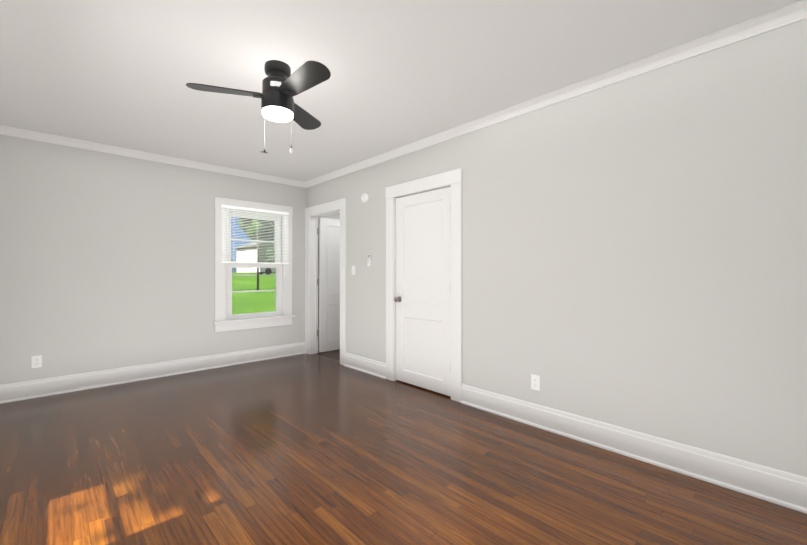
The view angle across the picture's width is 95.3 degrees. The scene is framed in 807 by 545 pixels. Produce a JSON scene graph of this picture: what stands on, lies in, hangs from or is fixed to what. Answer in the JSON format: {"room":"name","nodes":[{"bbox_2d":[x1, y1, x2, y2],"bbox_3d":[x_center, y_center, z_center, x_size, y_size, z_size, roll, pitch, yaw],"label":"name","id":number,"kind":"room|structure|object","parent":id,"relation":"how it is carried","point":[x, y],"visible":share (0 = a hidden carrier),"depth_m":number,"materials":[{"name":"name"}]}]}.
{"room":"empty living room","nodes":[
{"label":"empty living room","id":0,"kind":"room"},
{"bbox_2d":[0,134,339,384],"bbox_3d":[-2.208,-0.069,4.820,4.900,2.520,0.120,0,0,-44],"label":"wall","id":1,"kind":"structure","parent":0,"point":[107,260],"depth_m":3.90,"materials":[{"name":"paint"}]},
{"bbox_2d":[32,355,41,367],"bbox_3d":[-3.496,0.851,3.504,0.070,0.115,0.008,0,0,-44],"label":"electrical outlet","id":2,"kind":"object","parent":1,"relation":"attached to","point":[36,361],"visible":1,"depth_m":3.50,"materials":[{"name":"white plastic"}]},
{"bbox_2d":[0,125,303,187],"bbox_3d":[-2.641,-1.294,4.291,3.180,0.072,0.053,0,0,-44],"label":"crown molding","id":3,"kind":"structure","parent":1,"relation":"attached to","point":[4,130],"depth_m":4.01,"materials":[{"name":"paint"}]},
{"bbox_2d":[0,342,305,403],"bbox_3d":[-2.631,1.106,4.312,3.290,0.168,0.029,0,0,-44],"label":"baseboard","id":4,"kind":"structure","parent":1,"relation":"attached to","point":[17,391],"depth_m":4.02,"materials":[{"name":"paint"}]},
{"bbox_2d":[213,197,294,331],"bbox_3d":[-2.029,-0.098,4.995,1.080,1.690,0.232,0,0,-44],"label":"window","id":5,"kind":"structure","parent":1,"relation":"in","point":[226,319],"depth_m":4.92,"materials":[{"name":"paint"}]},
{"bbox_2d":[221,205,288,274],"bbox_3d":[-1.957,-0.403,4.919,0.900,0.890,0.038,0,0,-44],"label":"window blinds","id":6,"kind":"object","parent":5,"relation":"attached to","point":[233,226],"visible":0.98,"depth_m":4.88,"materials":[{"name":"white plastic"}]},
{"bbox_2d":[0,0,800,181],"bbox_3d":[-0.331,-1.383,2.847,4.900,0.100,5.570,0,0,-44],"label":"ceiling","id":7,"kind":"structure","parent":0,"point":[119,73],"depth_m":2.32,"materials":[{"name":"paint"}]},
{"bbox_2d":[186,60,330,153],"bbox_3d":[-0.755,-1.052,2.304,0.933,0.563,0.849,0,0,-44],"label":"fan","id":8,"kind":"object","parent":7,"relation":"hanging from","point":[282,86],"visible":1,"depth_m":2.30,"materials":[{"name":"black metal"}]},
{"bbox_2d":[0,349,806,544],"bbox_3d":[-0.331,1.237,2.841,4.900,0.100,5.570,0,0,-44],"label":"floor","id":9,"kind":"structure","parent":0,"point":[307,449],"depth_m":2.15,"materials":[{"name":"brown wood"}]},
{"bbox_2d":[306,18,806,476],"bbox_3d":[0.472,-0.071,3.524,0.120,2.520,5.450,0,0,-44],"label":"wall","id":10,"kind":"structure","parent":0,"point":[634,253],"depth_m":2.33,"materials":[{"name":"paint"}]},
{"bbox_2d":[305,198,345,364],"bbox_3d":[-1.045,0.121,5.120,0.164,2.142,1.044,0,0,-44],"label":"door frame","id":11,"kind":"structure","parent":10,"relation":"attached to","point":[313,214],"depth_m":5.35,"materials":[{"name":"paint"}]},
{"bbox_2d":[317,218,339,351],"bbox_3d":[-0.973,0.184,5.677,0.803,1.988,0.176,0,0,-44],"label":"hall door","id":12,"kind":"structure","parent":10,"relation":"in","point":[328,281],"depth_m":5.53,"materials":[{"name":"paint"}]},
{"bbox_2d":[361,193,368,202],"bbox_3d":[-0.467,-0.894,4.402,0.034,0.120,0.120,0,0,-44],"label":"smoke detector","id":13,"kind":"object","parent":10,"relation":"attached to","point":[364,197],"visible":0.98,"depth_m":4.38,"materials":[{"name":"white plastic"}]},
{"bbox_2d":[344,353,385,378],"bbox_3d":[-0.470,1.106,4.406,0.029,0.168,0.800,0,0,-44],"label":"baseboard","id":14,"kind":"structure","parent":10,"relation":"attached to","point":[373,367],"depth_m":4.37,"materials":[{"name":"paint"}]},
{"bbox_2d":[367,254,370,265],"bbox_3d":[-0.404,-0.145,4.341,0.024,0.142,0.042,0,0,-44],"label":"remote","id":15,"kind":"object","parent":10,"relation":"attached to","point":[369,262],"visible":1,"depth_m":4.33,"materials":[{"name":"white plastic"}]},
{"bbox_2d":[394,186,450,395],"bbox_3d":[0.174,0.179,3.739,0.106,1.988,0.794,0,0,-44],"label":"closet door","id":16,"kind":"structure","parent":10,"relation":"in","point":[422,299],"depth_m":3.74,"materials":[{"name":"paint"}]},
{"bbox_2d":[386,168,461,401],"bbox_3d":[0.213,0.118,3.781,0.142,2.142,1.056,0,0,-44],"label":"door frame","id":17,"kind":"structure","parent":10,"relation":"attached to","point":[452,179],"depth_m":3.50,"materials":[{"name":"paint"}]},
{"bbox_2d":[531,374,539,390],"bbox_3d":[1.022,0.852,2.849,0.008,0.115,0.070,0,0,-44],"label":"electrical outlet","id":18,"kind":"object","parent":10,"relation":"attached to","point":[535,382],"visible":1,"depth_m":2.85,"materials":[{"name":"white plastic"}]},
{"bbox_2d":[304,0,806,187],"bbox_3d":[0.368,-1.295,3.511,0.053,0.072,5.330,0,0,-44],"label":"crown molding","id":19,"kind":"structure","parent":10,"relation":"attached to","point":[779,17],"depth_m":2.43,"materials":[{"name":"paint"}]},
{"bbox_2d":[460,384,806,513],"bbox_3d":[1.361,1.102,2.479,0.029,0.168,2.415,0,0,-44],"label":"baseboard","id":20,"kind":"structure","parent":10,"relation":"attached to","point":[778,487],"depth_m":2.25,"materials":[{"name":"paint"}]},
{"label":"outside","id":21,"kind":"structure","parent":0,"visible":0},
{"bbox_2d":[232,272,274,313],"bbox_3d":[-18.806,0.844,33.974,100.000,1.932,64.700,0,0,-44],"label":"lawn","id":22,"kind":"structure","parent":21,"point":[270,295],"depth_m":17.56,"materials":[{"name":"green plant"}]},
{"bbox_2d":[237,240,274,272],"bbox_3d":[-19.122,-3.084,58.995,12.900,6.200,8.900,0,0,-44],"label":"house","id":23,"kind":"structure","parent":22,"relation":"on","point":[253,250],"depth_m":53.67,"materials":[{"name":"white"}]},
{"bbox_2d":[238,218,273,289],"bbox_3d":[-7.107,-1.553,18.705,2.469,5.057,3.044,0,0,-44],"label":"tree","id":24,"kind":"object","parent":22,"relation":"on","point":[259,232],"depth_m":18.37,"materials":[{"name":"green plant"}]},
{"bbox_2d":[252,259,274,274],"bbox_3d":[-11.823,-0.520,34.612,4.200,1.442,1.720,0,0,-44],"label":"car","id":25,"kind":"object","parent":22,"relation":"on","point":[265,271],"depth_m":33.17,"materials":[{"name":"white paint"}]},
{"bbox_2d":[266,248,273,262],"bbox_3d":[-9.307,-0.775,27.542,1.802,2.578,2.135,0,0,-44],"label":"tree","id":26,"kind":"object","parent":22,"relation":"on","point":[269,255],"depth_m":27.18,"materials":[{"name":"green plant"}]}
]}

